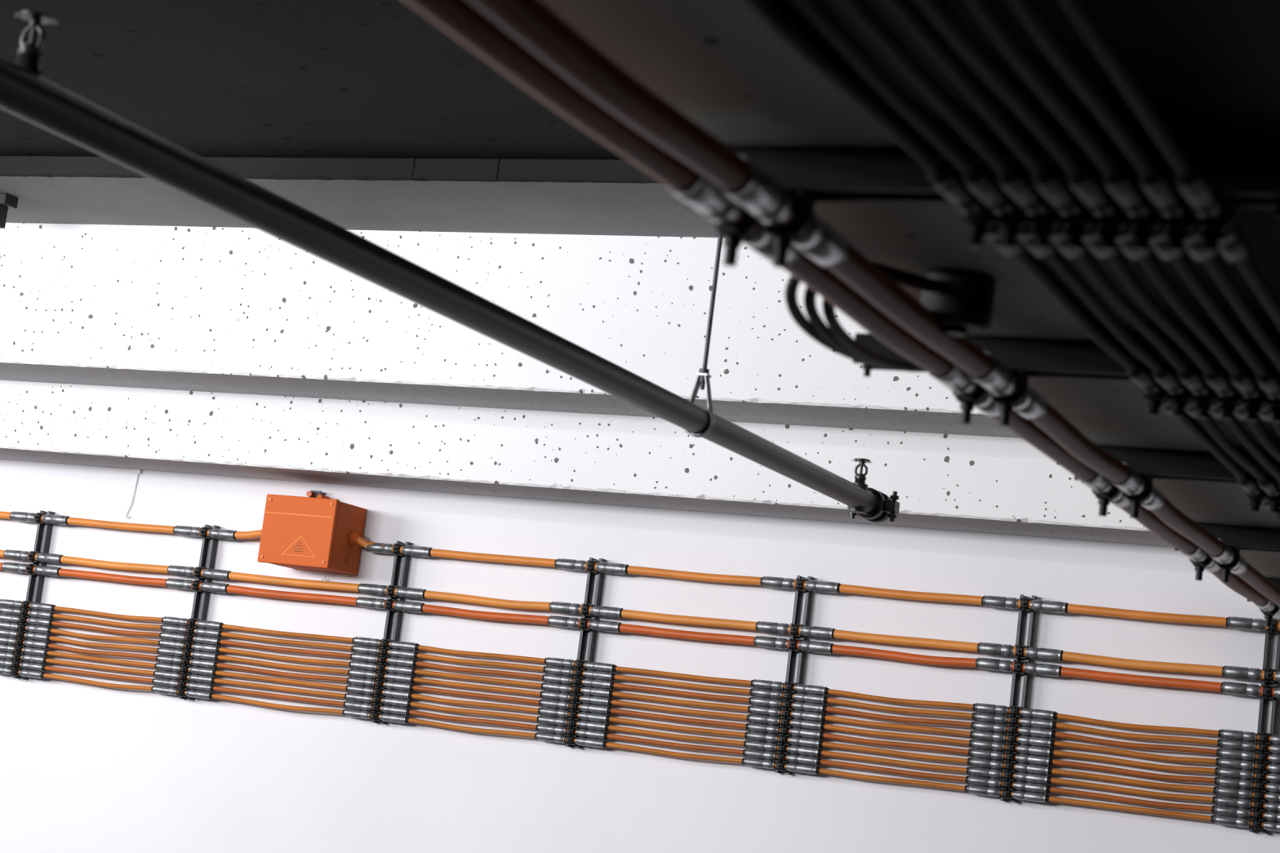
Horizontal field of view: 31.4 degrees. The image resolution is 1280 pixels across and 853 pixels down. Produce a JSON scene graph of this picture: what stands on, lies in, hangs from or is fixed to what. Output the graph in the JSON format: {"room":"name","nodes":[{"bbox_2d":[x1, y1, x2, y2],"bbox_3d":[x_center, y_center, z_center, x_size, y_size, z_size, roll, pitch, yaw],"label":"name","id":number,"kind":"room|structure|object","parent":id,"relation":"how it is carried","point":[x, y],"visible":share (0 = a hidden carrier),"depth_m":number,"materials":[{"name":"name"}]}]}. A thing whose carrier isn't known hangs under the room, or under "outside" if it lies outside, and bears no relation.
{"room":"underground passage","nodes":[
{"label":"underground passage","id":0,"kind":"room"},
{"bbox_2d":[0,0,627,159],"bbox_3d":[-2.866,-1.577,3.181,16.000,0.300,9.900,3,-9,24],"label":"ceiling","id":1,"kind":"structure","parent":0,"point":[211,78],"depth_m":5.53,"materials":[{"name":"concrete"}]},
{"bbox_2d":[0,155,723,237],"bbox_3d":[-1.313,-0.690,6.741,16.000,0.060,0.560,3,-9,24],"label":"concrete beam","id":2,"kind":"structure","parent":1,"relation":"attached to","point":[580,197],"depth_m":6.35,"materials":[{"name":"grey concrete"}]},
{"bbox_2d":[0,192,18,228],"bbox_3d":[-2.067,-0.650,6.998,0.320,0.130,0.060,3,-9,24],"label":"bracket","id":3,"kind":"object","parent":2,"relation":"attached to","point":[7,201],"visible":1,"depth_m":6.94,"materials":[{"name":"black metal"}]},
{"bbox_2d":[0,9,899,523],"bbox_3d":[-1.037,-0.962,1.605,0.114,0.909,8.328,3,-9,24],"label":"pipe","id":4,"kind":"object","parent":1,"relation":"hanging from","point":[24,94],"visible":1,"depth_m":3.13,"materials":[{"name":"metal"}]},
{"bbox_2d":[0,222,1021,438],"bbox_3d":[-1.159,-0.383,7.123,16.000,0.519,0.360,3,-9,24],"label":"concrete beam","id":5,"kind":"structure","parent":1,"relation":"attached to","point":[215,309],"depth_m":6.70,"materials":[{"name":"white concrete"}]},
{"bbox_2d":[0,380,1173,546],"bbox_3d":[-1.036,-0.208,7.418,16.000,0.750,0.330,3,-9,24],"label":"concrete beam","id":6,"kind":"structure","parent":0,"point":[971,483],"depth_m":6.88,"materials":[{"name":"white concrete"}]},
{"bbox_2d":[0,459,1279,852],"bbox_3d":[-1.052,0.900,7.527,16.000,3.500,0.250,3,-9,24],"label":"wall","id":7,"kind":"structure","parent":0,"point":[85,768],"depth_m":7.05,"materials":[{"name":"white paint"}]},
{"bbox_2d":[0,510,70,679],"bbox_3d":[-2.112,0.579,7.872,0.254,0.586,0.082,3,-9,24],"label":"bracket","id":8,"kind":"object","parent":7,"relation":"attached to","point":[27,669],"visible":1,"depth_m":7.85,"materials":[{"name":"metal"}]},
{"bbox_2d":[124,469,142,519],"bbox_3d":[-1.742,0.233,7.818,0.037,0.174,0.010,3,-9,24],"label":"wire","id":9,"kind":"object","parent":7,"relation":"attached to","point":[136,471],"visible":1,"depth_m":7.82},
{"bbox_2d":[151,524,237,700],"bbox_3d":[-1.483,0.616,7.588,0.254,0.586,0.082,3,-9,24],"label":"bracket","id":10,"kind":"object","parent":7,"relation":"attached to","point":[210,544],"visible":1,"depth_m":7.57,"materials":[{"name":"metal"}]},
{"bbox_2d":[257,490,366,581],"bbox_3d":[-1.063,0.352,7.388,0.307,0.307,0.202,3,-9,24],"label":"junction box","id":11,"kind":"object","parent":7,"relation":"attached to","point":[316,531],"visible":1,"depth_m":7.31,"materials":[{"name":"orange paint"}]},
{"bbox_2d":[342,541,432,724],"bbox_3d":[-0.805,0.656,7.282,0.254,0.586,0.082,3,-9,24],"label":"bracket","id":12,"kind":"object","parent":7,"relation":"attached to","point":[402,561],"visible":1,"depth_m":7.26,"materials":[{"name":"metal"}]},
{"bbox_2d":[534,557,629,748],"bbox_3d":[-0.176,0.693,6.999,0.254,0.586,0.082,3,-9,24],"label":"bracket","id":13,"kind":"object","parent":7,"relation":"attached to","point":[594,583],"visible":1,"depth_m":6.98,"materials":[{"name":"metal"}]},
{"bbox_2d":[0,511,1279,631],"bbox_3d":[-0.189,0.420,7.039,5.560,0.050,0.048,3,-9,24],"label":"power cable","id":14,"kind":"object","parent":13,"relation":"attached to","point":[885,593],"visible":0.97,"depth_m":6.83,"materials":[{"name":"orange plastic"}]},
{"bbox_2d":[10,603,1271,827],"bbox_3d":[-0.237,0.847,6.990,5.560,0.252,0.021,3,-9,24],"label":"cable bundle","id":15,"kind":"object","parent":13,"relation":"attached to","point":[1144,727],"visible":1,"depth_m":6.83,"materials":[{"name":"orange plastic"}]},
{"bbox_2d":[741,575,840,774],"bbox_3d":[0.448,0.730,6.717,0.254,0.586,0.082,3,-9,24],"label":"bracket","id":16,"kind":"object","parent":7,"relation":"attached to","point":[802,599],"visible":1,"depth_m":6.70,"materials":[{"name":"metal"}]},
{"bbox_2d":[964,594,1068,803],"bbox_3d":[1.066,0.767,6.438,0.254,0.586,0.082,3,-9,24],"label":"bracket","id":17,"kind":"object","parent":7,"relation":"attached to","point":[1026,616],"visible":1,"depth_m":6.42,"materials":[{"name":"metal"}]},
{"bbox_2d":[1210,616,1279,834],"bbox_3d":[1.692,0.804,6.156,0.254,0.586,0.082,3,-9,24],"label":"bracket","id":18,"kind":"object","parent":7,"relation":"attached to","point":[1271,662],"visible":0.97,"depth_m":6.15,"materials":[{"name":"metal"}]},
{"bbox_2d":[0,562,1274,697],"bbox_3d":[-0.209,0.609,7.021,5.560,0.031,0.031,3,-9,24],"label":"power cable","id":19,"kind":"object","parent":18,"relation":"attached to","point":[682,634],"visible":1,"depth_m":6.86,"materials":[{"name":"orange plastic"}]},
{"bbox_2d":[0,550,1275,680],"bbox_3d":[-0.203,0.565,7.027,5.560,0.030,0.031,3,-9,24],"label":"power cable","id":20,"kind":"object","parent":18,"relation":"attached to","point":[666,618],"visible":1,"depth_m":6.86,"materials":[{"name":"orange plastic"}]},
{"bbox_2d":[541,0,1279,580],"bbox_3d":[2.131,-0.265,0.726,4.745,0.237,9.900,3,-9,24],"label":"concrete slab","id":21,"kind":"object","parent":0,"point":[717,63],"visible":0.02,"depth_m":1.85,"materials":[{"name":"grey concrete"}]},
{"bbox_2d":[665,147,1279,267],"bbox_3d":[0.261,-0.169,1.806,0.505,0.094,0.254,3,-9,24],"label":"bracket","id":22,"kind":"object","parent":21,"relation":"attached to","point":[1166,211],"depth_m":1.77,"materials":[{"name":"black metal"}]},
{"bbox_2d":[404,0,1279,622],"bbox_3d":[0.538,0.032,2.932,0.029,0.033,6.880,3,-9,24],"label":"power cable","id":23,"kind":"object","parent":22,"relation":"attached to","point":[461,19],"depth_m":1.73,"materials":[{"name":"brown rubber"}]},
{"bbox_2d":[467,0,1279,606],"bbox_3d":[0.578,0.035,2.914,0.029,0.034,6.880,3,-9,24],"label":"power cable","id":24,"kind":"object","parent":22,"relation":"attached to","point":[532,23],"depth_m":1.71,"materials":[{"name":"brown rubber"}]},
{"bbox_2d":[744,0,1279,519],"bbox_3d":[0.811,0.045,2.810,0.194,0.019,6.880,3,-9,24],"label":"cable bundle","id":25,"kind":"object","parent":21,"relation":"attached to","point":[1029,11],"visible":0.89,"depth_m":1.55,"materials":[{"name":"black rubber"}]},
{"bbox_2d":[784,260,996,372],"bbox_3d":[0.283,-0.106,2.318,0.181,0.072,0.439,3,-9,24],"label":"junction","id":26,"kind":"object","parent":25,"relation":"attached to","point":[962,301],"visible":0.7,"depth_m":2.22,"materials":[{"name":"black plastic"}]},
{"bbox_2d":[852,333,1279,426],"bbox_3d":[0.514,-0.041,2.480,0.585,0.094,0.254,3,-9,24],"label":"bracket","id":27,"kind":"object","parent":21,"relation":"attached to","point":[1246,395],"depth_m":2.47,"materials":[{"name":"black metal"}]},
{"bbox_2d":[1074,447,1279,518],"bbox_3d":[0.835,0.090,3.112,0.505,0.094,0.254,3,-9,24],"label":"bracket","id":28,"kind":"object","parent":21,"relation":"attached to","point":[1144,465],"depth_m":3.14,"materials":[{"name":"black metal"}]},
{"bbox_2d":[1174,524,1279,582],"bbox_3d":[1.140,0.227,3.806,0.505,0.094,0.254,3,-9,24],"label":"bracket","id":29,"kind":"object","parent":21,"relation":"attached to","point":[1234,539],"depth_m":3.85,"materials":[{"name":"metal"}]},
{"bbox_2d":[1247,579,1279,626],"bbox_3d":[1.457,0.370,4.526,0.505,0.094,0.254,3,-9,24],"label":"bracket","id":30,"kind":"object","parent":21,"relation":"attached to","point":[1266,610],"depth_m":4.59,"materials":[{"name":"silver metal"}]},
{"bbox_2d":[772,0,1279,457],"bbox_3d":[1.093,-0.211,1.116,2.150,0.011,9.600,3,-9,24],"label":"cable bundle","id":31,"kind":"object","parent":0,"point":[1210,68],"visible":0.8,"depth_m":1.59,"materials":[{"name":"black metal"}]}
]}

